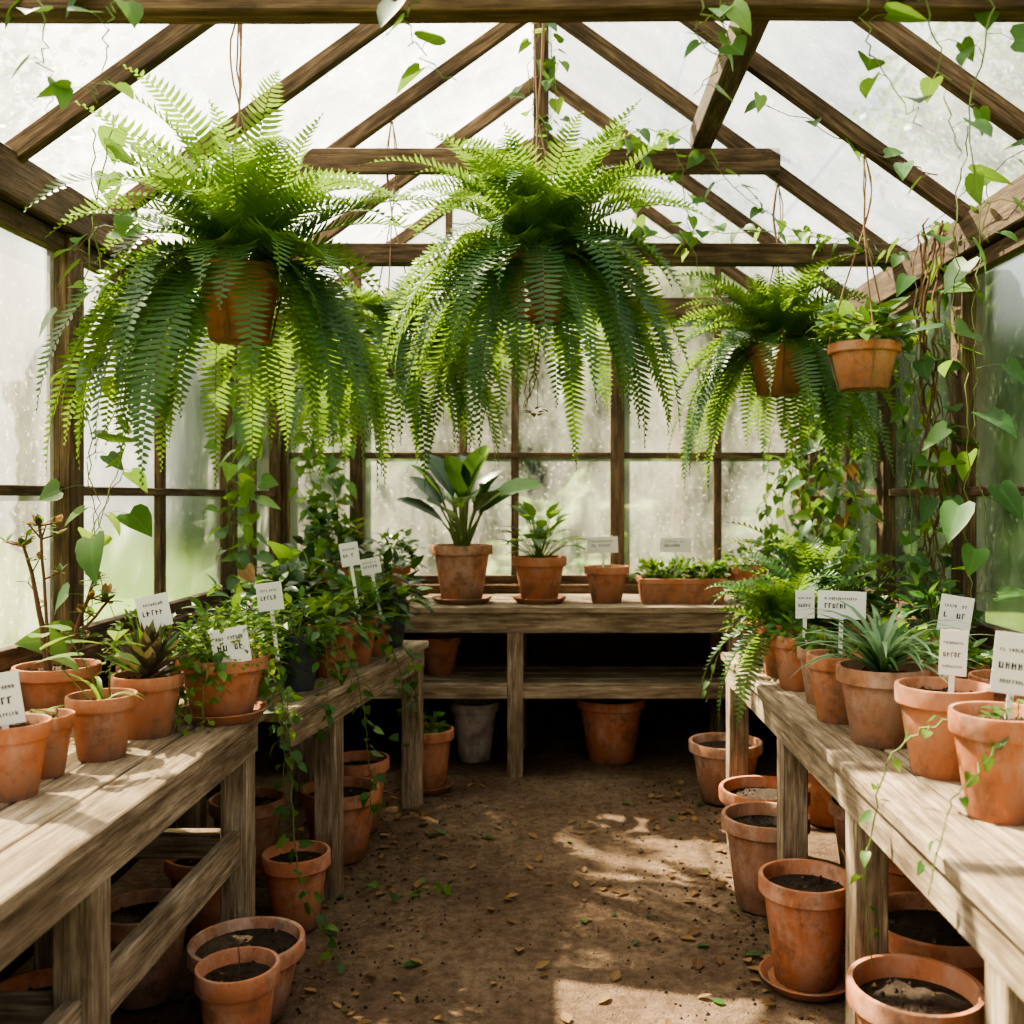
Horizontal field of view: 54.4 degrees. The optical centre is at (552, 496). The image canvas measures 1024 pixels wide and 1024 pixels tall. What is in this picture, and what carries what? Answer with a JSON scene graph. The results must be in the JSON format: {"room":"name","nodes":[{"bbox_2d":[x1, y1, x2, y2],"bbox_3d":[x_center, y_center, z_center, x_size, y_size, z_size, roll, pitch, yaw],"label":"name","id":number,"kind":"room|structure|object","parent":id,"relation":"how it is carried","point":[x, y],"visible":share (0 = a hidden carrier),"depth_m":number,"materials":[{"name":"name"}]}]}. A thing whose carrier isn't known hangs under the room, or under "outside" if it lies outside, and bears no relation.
{"room":"greenhouse","nodes":[
{"label":"greenhouse","id":0,"kind":"room"},
{"bbox_2d":[0,24,133,198],"bbox_3d":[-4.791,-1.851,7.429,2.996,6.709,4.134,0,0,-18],"label":"pane","id":1,"kind":"object","parent":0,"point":[9,117],"visible":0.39,"depth_m":8.29,"materials":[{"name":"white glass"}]},
{"bbox_2d":[0,613,275,981],"bbox_3d":[-1.650,1.005,2.725,0.100,0.890,6.250,0,0,0],"label":"wall","id":2,"kind":"structure","parent":0,"point":[264,741],"depth_m":3.70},
{"bbox_2d":[0,141,283,672],"bbox_3d":[-1.625,-0.217,2.700,0.170,1.555,6.200,0,0,0],"label":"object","id":3,"kind":"structure","parent":2,"relation":"in","point":[176,559],"depth_m":3.27,"materials":[{"name":"brown wood"}]},
{"bbox_2d":[14,115,169,654],"bbox_3d":[-1.358,-0.327,2.928,0.428,1.576,0.245,0,0,0],"label":"climbing vine","id":4,"kind":"object","parent":3,"relation":"attached to","point":[88,549],"visible":0.73,"depth_m":2.90,"materials":[{"name":"green plant"}]},
{"bbox_2d":[64,214,147,631],"bbox_3d":[-1.437,-0.214,3.170,0.231,1.374,0.282,0,0,-13],"label":"climbing vine","id":5,"kind":"object","parent":3,"relation":"attached to","point":[133,476],"visible":0.41,"depth_m":3.18,"materials":[{"name":"green plant"}]},
{"bbox_2d":[203,311,280,612],"bbox_3d":[-1.442,-0.129,4.623,0.350,1.602,0.608,0,0,-16],"label":"climbing vine","id":6,"kind":"object","parent":3,"relation":"attached to","point":[246,488],"visible":0.49,"depth_m":4.58,"materials":[{"name":"green plant"}]},
{"bbox_2d":[8,739,845,1023],"bbox_3d":[-0.050,1.408,2.085,3.140,0.029,7.370,0,0,0],"label":"floor","id":7,"kind":"structure","parent":0,"point":[577,991],"depth_m":3.41,"materials":[{"name":"brown soil"}]},
{"bbox_2d":[0,968,52,990],"bbox_3d":[-1.179,1.270,2.280,0.270,0.260,0.270,0,0,0],"label":"terracotta pot","id":8,"kind":"object","parent":7,"relation":"on","point":[39,980],"visible":0.08,"depth_m":2.38,"materials":[{"name":"ceramic"}]},
{"bbox_2d":[0,713,265,1023],"bbox_3d":[-1.198,1.027,1.811,0.656,0.776,2.433,0,0,0],"label":"bench","id":9,"kind":"object","parent":7,"relation":"on","point":[62,846],"visible":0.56,"depth_m":2.12,"materials":[{"name":"brown wood"}]},
{"bbox_2d":[0,713,51,802],"bbox_3d":[-1.160,0.560,2.130,0.160,0.160,0.160,0,0,0],"label":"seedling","id":10,"kind":"object","parent":9,"relation":"on","point":[22,745],"visible":0.93,"depth_m":2.09,"materials":[{"name":"ceramic"}]},
{"bbox_2d":[0,670,25,728],"bbox_3d":[-1.160,0.447,2.091,0.100,0.165,0.006,0,0,-9],"label":"plant label","id":11,"kind":"object","parent":10,"relation":"in","point":[12,711],"visible":1,"depth_m":2.09,"materials":[{"name":"white plastic"}]},
{"bbox_2d":[25,705,75,779],"bbox_3d":[-1.170,0.559,2.290,0.130,0.162,0.130,0,0,0],"label":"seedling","id":12,"kind":"object","parent":9,"relation":"on","point":[63,720],"visible":0.53,"depth_m":2.27,"materials":[{"name":"ceramic"}]},
{"bbox_2d":[0,514,121,711],"bbox_3d":[-1.409,0.342,2.855,0.284,0.596,0.255,0,0,37],"label":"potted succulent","id":13,"kind":"object","parent":9,"relation":"on","point":[41,688],"visible":0.78,"depth_m":2.83,"materials":[{"name":"green plant"}]},
{"bbox_2d":[28,625,146,762],"bbox_3d":[-1.150,0.472,2.444,0.321,0.335,0.232,0,0,0],"label":"potted plant","id":14,"kind":"object","parent":9,"relation":"on","point":[101,729],"visible":0.99,"depth_m":2.40,"materials":[{"name":"ceramic"}]},
{"bbox_2d":[91,604,195,677],"bbox_3d":[-1.197,0.476,2.926,0.303,0.328,0.308,0,0,0],"label":"potted herb","id":15,"kind":"object","parent":9,"relation":"on","point":[134,613],"visible":0.16,"depth_m":2.90,"materials":[{"name":"plant"}]},
{"bbox_2d":[95,619,197,739],"bbox_3d":[-1.095,0.483,2.688,0.243,0.314,0.266,0,0,-35],"label":"potted succulent","id":16,"kind":"object","parent":9,"relation":"on","point":[153,717],"visible":0.97,"depth_m":2.63,"materials":[{"name":"green plant"}]},
{"bbox_2d":[135,592,172,675],"bbox_3d":[-1.100,0.390,2.746,0.101,0.255,0.006,0,0,-11],"label":"plant label","id":17,"kind":"object","parent":16,"relation":"in","point":[156,607],"visible":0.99,"depth_m":2.75,"materials":[{"name":"white"}]},
{"bbox_2d":[167,599,302,739],"bbox_3d":[-0.978,0.504,2.893,0.380,0.416,0.396,0,0,-45],"label":"potted herb","id":18,"kind":"object","parent":9,"relation":"on","point":[216,697],"visible":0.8,"depth_m":2.80,"materials":[{"name":"plant"}]},
{"bbox_2d":[209,625,251,675],"bbox_3d":[-0.900,0.429,2.781,0.114,0.142,0.006,0,0,-14],"label":"plant label","id":19,"kind":"object","parent":18,"relation":"in","point":[234,650],"visible":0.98,"depth_m":2.78,"materials":[{"name":"white plastic"}]},
{"bbox_2d":[111,888,185,1009],"bbox_3d":[-1.150,1.275,2.800,0.260,0.250,0.260,0,0,0],"label":"terracotta pot","id":20,"kind":"object","parent":7,"relation":"on","point":[159,984],"visible":0.44,"depth_m":2.76,"materials":[{"name":"ceramic"}]},
{"bbox_2d":[164,847,255,942],"bbox_3d":[-1.100,1.270,3.200,0.280,0.260,0.280,0,0,0],"label":"terracotta pot","id":21,"kind":"object","parent":7,"relation":"on","point":[176,870],"visible":0.23,"depth_m":3.10,"materials":[{"name":"ceramic"}]},
{"bbox_2d":[194,942,279,1023],"bbox_3d":[-0.770,1.243,2.430,0.200,0.314,0.200,0,0,0],"label":"terracotta pot","id":22,"kind":"object","parent":7,"relation":"on","point":[235,985],"visible":1,"depth_m":2.38,"materials":[{"name":"ceramic"}]},
{"bbox_2d":[186,916,305,1023],"bbox_3d":[-0.831,1.300,2.700,0.310,0.200,0.310,0,0,0],"label":"terracotta pot","id":23,"kind":"object","parent":7,"relation":"on","point":[286,937],"visible":0.55,"depth_m":2.74,"materials":[{"name":"ceramic"}]},
{"bbox_2d":[208,786,285,875],"bbox_3d":[-1.150,1.265,3.750,0.280,0.270,0.280,0,0,0],"label":"terracotta pot","id":24,"kind":"object","parent":7,"relation":"on","point":[267,799],"visible":0.47,"depth_m":3.68,"materials":[{"name":"ceramic"}]},
{"bbox_2d":[261,840,330,931],"bbox_3d":[-0.840,1.280,3.260,0.220,0.240,0.220,0,0,0],"label":"terracotta pot","id":25,"kind":"object","parent":7,"relation":"on","point":[284,886],"visible":0.77,"depth_m":3.19,"materials":[{"name":"ceramic"}]},
{"bbox_2d":[176,640,428,900],"bbox_3d":[-1.000,1.037,3.870,0.633,0.756,1.572,0,0,9],"label":"bench","id":26,"kind":"object","parent":7,"relation":"on","point":[323,762],"visible":0.26,"depth_m":3.53,"materials":[{"name":"brown wood"}]},
{"bbox_2d":[175,573,298,696],"bbox_3d":[-1.037,0.455,3.307,0.410,0.409,0.418,0,0,0],"label":"potted trailing plant","id":27,"kind":"object","parent":26,"relation":"on","point":[236,599],"visible":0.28,"depth_m":3.28,"materials":[{"name":"green plant"}]},
{"bbox_2d":[255,581,283,660],"bbox_3d":[-0.910,0.400,3.201,0.090,0.259,0.006,0,0,-11],"label":"plant label","id":28,"kind":"object","parent":27,"relation":"attached to","point":[269,595],"visible":0.99,"depth_m":3.20,"materials":[{"name":"white plastic"}]},
{"bbox_2d":[206,572,333,680],"bbox_3d":[-1.033,0.469,3.614,0.476,0.381,0.497,0,0,0],"label":"potted herb","id":29,"kind":"object","parent":26,"relation":"on","point":[295,595],"visible":0.16,"depth_m":3.59,"materials":[{"name":"plant"}]},
{"bbox_2d":[219,540,353,629],"bbox_3d":[-1.042,0.413,3.932,0.515,0.494,0.547,0,0,0],"label":"pothos","id":30,"kind":"object","parent":26,"relation":"on","point":[283,553],"visible":0.2,"depth_m":3.93,"materials":[{"name":"plant"}]},
{"bbox_2d":[251,585,355,743],"bbox_3d":[-0.883,0.556,3.416,0.420,0.512,0.338,0,0,0],"label":"potted plant","id":31,"kind":"object","parent":26,"relation":"on","point":[303,650],"visible":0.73,"depth_m":3.36,"materials":[{"name":"green plant"}]},
{"bbox_2d":[265,537,364,609],"bbox_3d":[-1.025,0.413,4.248,0.562,0.494,0.503,0,0,0],"label":"potted herb","id":32,"kind":"object","parent":26,"relation":"on","point":[323,543],"visible":0.16,"depth_m":4.22,"materials":[{"name":"plant"}]},
{"bbox_2d":[288,586,383,676],"bbox_3d":[-0.821,0.497,3.700,0.377,0.327,0.397,0,0,0],"label":"potted herb","id":33,"kind":"object","parent":26,"relation":"on","point":[353,627],"visible":0.48,"depth_m":3.64,"materials":[{"name":"plant"}]},
{"bbox_2d":[258,623,423,973],"bbox_3d":[-0.693,0.930,3.516,0.361,0.926,1.376,0,0,10],"label":"trailing ivy","id":34,"kind":"object","parent":26,"relation":"hanging from","point":[265,689],"visible":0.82,"depth_m":3.04,"materials":[{"name":"green plant"}]},
{"bbox_2d":[313,566,400,666],"bbox_3d":[-0.780,0.462,3.911,0.360,0.397,0.362,0,0,-37],"label":"potted herb","id":35,"kind":"object","parent":26,"relation":"on","point":[363,654],"visible":0.47,"depth_m":3.88,"materials":[{"name":"plant"}]},
{"bbox_2d":[339,541,361,625],"bbox_3d":[-0.776,0.344,3.822,0.092,0.347,0.006,0,0,-11],"label":"plant label","id":36,"kind":"object","parent":35,"relation":"in","point":[349,553],"visible":0.99,"depth_m":3.82,"materials":[{"name":"white"}]},
{"bbox_2d":[346,569,415,656],"bbox_3d":[-0.737,0.467,4.168,0.340,0.386,0.368,0,0,0],"label":"potted herb","id":37,"kind":"object","parent":26,"relation":"on","point":[402,591],"visible":0.34,"depth_m":4.12,"materials":[{"name":"plant"}]},
{"bbox_2d":[347,539,436,647],"bbox_3d":[-0.724,0.422,4.393,0.422,0.476,0.449,0,0,0],"label":"potted plant","id":38,"kind":"object","parent":26,"relation":"on","point":[398,628],"visible":0.39,"depth_m":4.37,"materials":[{"name":"green plant"}]},
{"bbox_2d":[299,776,379,864],"bbox_3d":[-0.831,1.265,3.880,0.310,0.270,0.310,0,0,0],"label":"terracotta pot","id":39,"kind":"object","parent":7,"relation":"on","point":[357,821],"visible":0.56,"depth_m":3.80,"materials":[{"name":"ceramic"}]},
{"bbox_2d":[343,750,389,832],"bbox_3d":[-0.821,1.250,4.200,0.260,0.300,0.260,0,0,0],"label":"terracotta pot","id":40,"kind":"object","parent":7,"relation":"on","point":[355,763],"visible":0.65,"depth_m":4.17,"materials":[{"name":"ceramic"}]},
{"bbox_2d":[423,708,455,794],"bbox_3d":[-0.597,1.204,4.780,0.257,0.393,0.251,0,0,0],"label":"terracotta pot","id":41,"kind":"object","parent":7,"relation":"on","point":[437,737],"visible":0.7,"depth_m":4.70,"materials":[{"name":"ceramic"}]},
{"bbox_2d":[450,699,498,762],"bbox_3d":[-0.420,1.245,5.320,0.260,0.310,0.260,0,0,0],"label":"pot","id":42,"kind":"object","parent":7,"relation":"on","point":[474,719],"visible":0.95,"depth_m":5.23,"materials":[{"name":"ceramic"}]},
{"bbox_2d":[152,776,845,1023],"bbox_3d":[-0.048,1.401,3.347,2.122,0.039,3.312,0,0,0],"label":"fallen leaves","id":43,"kind":"object","parent":7,"relation":"on","point":[697,962],"visible":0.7,"depth_m":3.41,"materials":[{"name":"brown plant"}]},
{"bbox_2d":[261,594,754,777],"bbox_3d":[-0.042,0.983,5.315,2.924,0.865,0.684,0,0,0],"label":"bench","id":44,"kind":"object","parent":7,"relation":"on","point":[516,681],"visible":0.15,"depth_m":5.00,"materials":[{"name":"brown wood"}]},
{"bbox_2d":[287,353,361,578],"bbox_3d":[-1.202,-0.245,5.335,0.515,1.559,0.360,0,0,0],"label":"climbing vine","id":45,"kind":"object","parent":44,"relation":"on","point":[321,498],"visible":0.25,"depth_m":5.33,"materials":[{"name":"green plant"}]},
{"bbox_2d":[284,499,381,600],"bbox_3d":[-1.152,0.278,5.183,0.524,0.543,0.486,0,0,0],"label":"potted herb","id":46,"kind":"object","parent":44,"relation":"on","point":[316,516],"visible":0.5,"depth_m":5.15,"materials":[{"name":"plant"}]},
{"bbox_2d":[358,527,427,599],"bbox_3d":[-0.840,0.351,5.263,0.378,0.398,0.397,0,0,27],"label":"potted herb","id":47,"kind":"object","parent":44,"relation":"on","point":[407,569],"visible":0.52,"depth_m":5.21,"materials":[{"name":"plant"}]},
{"bbox_2d":[420,633,460,675],"bbox_3d":[-0.600,0.840,5.300,0.220,0.200,0.220,0,0,0],"label":"terracotta pot","id":48,"kind":"object","parent":44,"relation":"on","point":[440,656],"visible":0.84,"depth_m":5.23,"materials":[{"name":"ceramic"}]},
{"bbox_2d":[396,445,542,604],"bbox_3d":[-0.473,0.145,5.231,0.706,0.810,0.655,0,0,40],"label":"rubber plant","id":49,"kind":"object","parent":44,"relation":"on","point":[461,565],"visible":1,"depth_m":5.12,"materials":[{"name":"green plant"}]},
{"bbox_2d":[486,500,590,604],"bbox_3d":[-0.063,0.282,5.188,0.519,0.535,0.604,0,0,-44],"label":"potted plant","id":50,"kind":"object","parent":44,"relation":"on","point":[539,575],"visible":1,"depth_m":5.11,"materials":[{"name":"ceramic"}]},
{"bbox_2d":[584,564,628,603],"bbox_3d":[0.280,0.449,5.200,0.235,0.202,0.235,0,0,0],"label":"flower pot","id":51,"kind":"object","parent":44,"relation":"on","point":[606,583],"visible":0.99,"depth_m":5.12,"materials":[{"name":"ceramic"}]},
{"bbox_2d":[587,536,617,566],"bbox_3d":[0.260,0.306,5.201,0.162,0.202,0.006,0,0,-3],"label":"plant label","id":52,"kind":"object","parent":51,"relation":"in","point":[602,545],"visible":1,"depth_m":5.20,"materials":[{"name":"white"}]},
{"bbox_2d":[627,554,733,603],"bbox_3d":[0.657,0.424,5.209,0.564,0.251,0.231,0,0,2],"label":"trough","id":53,"kind":"object","parent":44,"relation":"on","point":[655,587],"visible":0.98,"depth_m":5.11,"materials":[{"name":"ceramic"}]},
{"bbox_2d":[720,538,770,602],"bbox_3d":[1.019,0.382,5.215,0.301,0.336,0.281,0,0,0],"label":"potted herb","id":54,"kind":"object","parent":44,"relation":"on","point":[738,574],"visible":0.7,"depth_m":5.17,"materials":[{"name":"plant"}]},
{"bbox_2d":[576,699,645,764],"bbox_3d":[0.310,1.235,5.321,0.370,0.330,0.370,0,0,0],"label":"terracotta pot","id":55,"kind":"object","parent":7,"relation":"on","point":[611,726],"visible":0.88,"depth_m":5.20,"materials":[{"name":"ceramic"}]},
{"bbox_2d":[688,732,762,805],"bbox_3d":[0.800,1.265,4.620,0.340,0.270,0.340,0,0,0],"label":"terracotta pot","id":56,"kind":"object","parent":7,"relation":"on","point":[708,749],"visible":0.7,"depth_m":4.53,"materials":[{"name":"ceramic"}]},
{"bbox_2d":[719,775,810,806],"bbox_3d":[0.800,1.250,3.770,0.340,0.300,0.340,0,0,0],"label":"terracotta pot","id":57,"kind":"object","parent":7,"relation":"on","point":[747,788],"visible":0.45,"depth_m":3.86,"materials":[{"name":"ceramic"}]},
{"bbox_2d":[721,801,809,915],"bbox_3d":[0.730,1.245,3.419,0.300,0.310,0.300,0,0,0],"label":"terracotta pot","id":58,"kind":"object","parent":7,"relation":"on","point":[750,827],"visible":0.66,"depth_m":3.35,"materials":[{"name":"ceramic"}]},
{"bbox_2d":[758,858,845,1001],"bbox_3d":[0.730,1.245,2.870,0.270,0.310,0.270,0,0,0],"label":"terracotta pot","id":59,"kind":"object","parent":7,"relation":"on","point":[805,899],"visible":0.96,"depth_m":2.79,"materials":[{"name":"ceramic"}]},
{"bbox_2d":[808,771,834,827],"bbox_3d":[1.199,1.260,4.300,0.300,0.280,0.300,0,0,0],"label":"terracotta pot","id":60,"kind":"object","parent":7,"relation":"on","point":[818,812],"visible":0.06,"depth_m":4.21,"materials":[{"name":"ceramic"}]},
{"bbox_2d":[828,795,845,869],"bbox_3d":[1.149,1.250,3.600,0.300,0.300,0.300,0,0,0],"label":"terracotta pot","id":61,"kind":"object","parent":7,"relation":"on","point":[835,809],"visible":0.14,"depth_m":3.56,"materials":[{"name":"ceramic"}]},
{"bbox_2d":[721,652,1023,1023],"bbox_3d":[1.055,1.027,2.358,0.723,0.776,3.523,0,0,0],"label":"bench","id":62,"kind":"object","parent":7,"relation":"on","point":[977,885],"visible":0.42,"depth_m":2.22,"materials":[{"name":"brown wood"}]},
{"bbox_2d":[699,552,880,731],"bbox_3d":[0.845,0.516,3.593,0.632,0.626,0.669,0,0,-5],"label":"potted fern","id":63,"kind":"object","parent":62,"relation":"on","point":[765,600],"visible":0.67,"depth_m":3.50,"materials":[{"name":"green plant"}]},
{"bbox_2d":[760,614,837,691],"bbox_3d":[0.827,0.507,3.328,0.261,0.267,0.246,0,0,0],"label":"potted herb","id":64,"kind":"object","parent":62,"relation":"on","point":[787,663],"visible":0.56,"depth_m":3.28,"materials":[{"name":"ceramic"}]},
{"bbox_2d":[794,626,850,704],"bbox_3d":[0.848,0.524,3.104,0.197,0.233,0.195,0,0,0],"label":"potted herb","id":65,"kind":"object","parent":62,"relation":"on","point":[801,651],"visible":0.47,"depth_m":3.08,"materials":[{"name":"ceramic"}]},
{"bbox_2d":[795,590,814,643],"bbox_3d":[0.800,0.403,3.161,0.060,0.215,0.006,0,0,0],"label":"plant label","id":66,"kind":"object","parent":65,"relation":"in","point":[804,599],"visible":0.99,"depth_m":3.16,"materials":[{"name":"white plastic"}]},
{"bbox_2d":[715,521,946,648],"bbox_3d":[1.025,0.491,3.956,0.862,0.790,0.956,0,0,-4],"label":"potted fern","id":67,"kind":"object","parent":62,"relation":"on","point":[801,560],"visible":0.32,"depth_m":3.84,"materials":[{"name":"green plant"}]},
{"bbox_2d":[806,649,863,723],"bbox_3d":[0.820,0.535,2.860,0.180,0.209,0.180,0,0,0],"label":"terracotta pot","id":68,"kind":"object","parent":62,"relation":"on","point":[830,705],"visible":0.55,"depth_m":2.81,"materials":[{"name":"ceramic"}]},
{"bbox_2d":[817,590,865,656],"bbox_3d":[0.830,0.384,2.861,0.137,0.232,0.006,0,0,6],"label":"plant label","id":69,"kind":"object","parent":68,"relation":"in","point":[826,599],"visible":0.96,"depth_m":2.86,"materials":[{"name":"white plastic"}]},
{"bbox_2d":[702,614,1007,966],"bbox_3d":[0.739,0.723,2.829,0.261,0.555,2.154,0,0,-2],"label":"trailing ivy","id":70,"kind":"object","parent":62,"relation":"on","point":[988,761],"visible":0.95,"depth_m":2.06,"materials":[{"name":"green plant"}]},
{"bbox_2d":[810,559,905,650],"bbox_3d":[1.093,0.435,3.618,0.365,0.410,0.363,0,0,0],"label":"potted herb","id":71,"kind":"object","parent":62,"relation":"on","point":[885,610],"visible":0.27,"depth_m":3.58,"materials":[{"name":"plant"}]},
{"bbox_2d":[789,600,995,748],"bbox_3d":[0.870,0.456,2.604,0.525,0.369,0.530,0,0,13],"label":"spider plant","id":72,"kind":"object","parent":62,"relation":"on","point":[875,720],"visible":0.93,"depth_m":2.54,"materials":[{"name":"green plant"}]},
{"bbox_2d":[936,594,974,676],"bbox_3d":[1.100,0.387,2.721,0.099,0.245,0.006,0,0,11],"label":"plant label","id":73,"kind":"object","parent":72,"relation":"in","point":[952,607],"visible":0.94,"depth_m":2.72,"materials":[{"name":"white"}]},
{"bbox_2d":[887,567,988,646],"bbox_3d":[1.293,0.439,3.397,0.323,0.402,0.345,0,0,0],"label":"potted herb","id":74,"kind":"object","parent":62,"relation":"on","point":[933,598],"visible":0.38,"depth_m":3.40,"materials":[{"name":"plant"}]},
{"bbox_2d":[894,676,993,780],"bbox_3d":[0.905,0.537,2.310,0.215,0.205,0.215,0,0,0],"label":"terracotta pot","id":75,"kind":"object","parent":62,"relation":"on","point":[920,698],"visible":0.78,"depth_m":2.25,"materials":[{"name":"ceramic"}]},
{"bbox_2d":[938,629,968,692],"bbox_3d":[0.925,0.398,2.301,0.065,0.184,0.006,0,0,17],"label":"plant label","id":76,"kind":"object","parent":75,"relation":"in","point":[953,650],"visible":1,"depth_m":2.30,"materials":[{"name":"white plastic"}]},
{"bbox_2d":[913,623,993,678],"bbox_3d":[1.163,0.504,2.897,0.234,0.272,0.261,0,0,-35],"label":"seedling","id":77,"kind":"object","parent":62,"relation":"on","point":[972,646],"visible":0.27,"depth_m":2.86,"materials":[{"name":"plant"}]},
{"bbox_2d":[948,699,1023,825],"bbox_3d":[0.900,0.523,2.000,0.200,0.234,0.200,0,0,0],"label":"terracotta pot","id":78,"kind":"object","parent":62,"relation":"on","point":[997,798],"visible":0.99,"depth_m":1.94,"materials":[{"name":"ceramic"}]},
{"bbox_2d":[990,631,1023,719],"bbox_3d":[0.940,0.377,2.031,0.092,0.206,0.006,0,0,14],"label":"plant label","id":79,"kind":"object","parent":78,"relation":"in","point":[1007,675],"visible":0.95,"depth_m":2.03,"materials":[{"name":"white plastic"}]},
{"bbox_2d":[888,857,920,892],"bbox_3d":[1.120,1.250,3.151,0.300,0.300,0.300,0,0,0],"label":"terracotta pot","id":80,"kind":"object","parent":7,"relation":"on","point":[898,881],"visible":0.04,"depth_m":3.03,"materials":[{"name":"ceramic"}]},
{"bbox_2d":[846,953,984,1023],"bbox_3d":[0.790,1.230,2.170,0.290,0.340,0.290,0,0,0],"label":"terracotta pot","id":81,"kind":"object","parent":7,"relation":"on","point":[898,988],"visible":0.97,"depth_m":2.20,"materials":[{"name":"ceramic"}]},
{"bbox_2d":[888,891,984,987],"bbox_3d":[1.000,1.250,2.601,0.360,0.300,0.360,0,0,0],"label":"terracotta pot","id":82,"kind":"object","parent":7,"relation":"on","point":[916,926],"visible":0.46,"depth_m":2.58,"materials":[{"name":"ceramic"}]},
{"bbox_2d":[0,0,1023,299],"bbox_3d":[-0.050,-1.513,2.677,3.290,1.255,6.188,0,0,0],"label":"roof frame","id":83,"kind":"object","parent":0,"point":[187,20],"visible":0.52,"depth_m":3.50,"materials":[{"name":"brown wood"}]},
{"bbox_2d":[24,24,461,491],"bbox_3d":[-0.878,-0.726,2.892,1.212,1.423,1.046,0,0,0],"label":"hanging fern","id":84,"kind":"object","parent":83,"relation":"hanging from","point":[239,212],"visible":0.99,"depth_m":2.73,"materials":[{"name":"green plant"}]},
{"bbox_2d":[247,118,533,491],"bbox_3d":[-0.673,-0.811,4.232,1.099,1.581,1.093,0,0,-37],"label":"hanging fern","id":85,"kind":"object","parent":83,"relation":"hanging from","point":[377,312],"visible":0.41,"depth_m":4.06,"materials":[{"name":"green plant"}]},
{"bbox_2d":[5,0,1023,242],"bbox_3d":[-0.071,-0.864,2.138,2.291,0.631,0.247,0,0,-2],"label":"trailing vine","id":86,"kind":"object","parent":83,"relation":"hanging from","point":[739,12],"visible":0.95,"depth_m":2.13,"materials":[{"name":"green plant"}]},
{"bbox_2d":[358,23,718,471],"bbox_3d":[-0.026,-1.050,3.551,1.236,1.904,1.129,0,0,3],"label":"hanging fern","id":87,"kind":"object","parent":83,"relation":"hanging from","point":[529,214],"visible":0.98,"depth_m":3.33,"materials":[{"name":"green plant"}]},
{"bbox_2d":[506,23,883,286],"bbox_3d":[0.582,-1.429,4.102,1.545,1.150,0.249,0,0,0],"label":"trailing vine","id":88,"kind":"object","parent":83,"relation":"hanging from","point":[694,158],"visible":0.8,"depth_m":4.10,"materials":[{"name":"green plant"}]},
{"bbox_2d":[661,182,903,503],"bbox_3d":[0.931,-0.652,4.189,1.007,1.364,0.966,0,0,-33],"label":"hanging fern","id":89,"kind":"object","parent":83,"relation":"hanging from","point":[780,364],"visible":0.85,"depth_m":4.11,"materials":[{"name":"green plant"}]},
{"bbox_2d":[806,152,929,593],"bbox_3d":[1.103,-0.437,3.506,0.408,1.578,0.379,0,0,28],"label":"potted plant","id":90,"kind":"object","parent":83,"relation":"hanging from","point":[862,363],"visible":0.98,"depth_m":3.47,"materials":[{"name":"ceramic"}]},
{"bbox_2d":[744,91,1023,271],"bbox_3d":[1.078,-1.146,3.044,0.811,0.524,2.561,0,0,0],"label":"trailing vine","id":91,"kind":"object","parent":83,"relation":"hanging from","point":[902,169],"visible":0.76,"depth_m":3.46,"materials":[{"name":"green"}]},
{"bbox_2d":[276,633,776,741],"bbox_3d":[-0.050,1.005,5.800,3.100,0.890,0.100,0,0,0],"label":"wall","id":92,"kind":"structure","parent":0,"point":[546,719],"depth_m":5.75,"materials":[{"name":"brick"}]},
{"bbox_2d":[274,175,812,593],"bbox_3d":[-0.050,-0.780,5.750,3.140,2.680,0.160,0,0,0],"label":"window","id":93,"kind":"structure","parent":92,"relation":"in","point":[627,490],"depth_m":5.76,"materials":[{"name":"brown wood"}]},
{"bbox_2d":[685,201,777,287],"bbox_3d":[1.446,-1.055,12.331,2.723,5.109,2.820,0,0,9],"label":"glass pane","id":94,"kind":"object","parent":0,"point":[725,238],"visible":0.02,"depth_m":11.80,"materials":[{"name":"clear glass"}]},
{"bbox_2d":[837,22,1023,211],"bbox_3d":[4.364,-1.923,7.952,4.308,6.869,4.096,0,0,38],"label":"glass pane","id":95,"kind":"object","parent":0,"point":[933,128],"visible":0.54,"depth_m":8.68,"materials":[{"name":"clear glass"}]},
{"bbox_3d":[1.550,1.005,2.725,0.100,0.890,6.250,0,0,0],"label":"wall","id":96,"kind":"structure","parent":0,"visible":0},
{"bbox_2d":[804,173,1023,665],"bbox_3d":[1.525,-0.217,2.700,0.170,1.555,6.200,0,0,0],"label":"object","id":97,"kind":"structure","parent":96,"relation":"in","point":[999,319],"depth_m":3.55,"materials":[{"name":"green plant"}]},
{"bbox_2d":[753,392,818,582],"bbox_3d":[1.258,-0.093,5.200,0.435,1.281,0.290,0,0,0],"label":"climbing vine","id":98,"kind":"object","parent":97,"relation":"attached to","point":[782,479],"visible":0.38,"depth_m":5.17,"materials":[{"name":"green plant"}]},
{"bbox_2d":[785,294,885,615],"bbox_3d":[1.285,-0.130,4.574,0.439,1.604,0.508,0,0,0],"label":"climbing vine","id":99,"kind":"object","parent":97,"relation":"attached to","point":[837,530],"visible":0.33,"depth_m":4.57,"materials":[{"name":"green plant"}]},
{"bbox_2d":[904,218,952,620],"bbox_3d":[1.369,-0.195,3.571,0.203,1.593,0.218,0,0,0],"label":"climbing vine","id":100,"kind":"object","parent":97,"relation":"attached to","point":[923,297],"visible":0.65,"depth_m":3.56,"materials":[{"name":"brown"}]},
{"bbox_2d":[889,229,980,656],"bbox_3d":[1.379,-0.153,3.572,0.358,1.609,0.260,0,0,32],"label":"climbing vine","id":101,"kind":"object","parent":97,"relation":"attached to","point":[924,368],"visible":0.63,"depth_m":3.56,"materials":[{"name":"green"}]},
{"bbox_2d":[905,126,1023,601],"bbox_3d":[1.236,-0.325,2.956,0.268,1.551,0.327,0,0,-26],"label":"climbing vine","id":102,"kind":"object","parent":97,"relation":"attached to","point":[954,517],"visible":0.98,"depth_m":2.93,"materials":[{"name":"green plant"}]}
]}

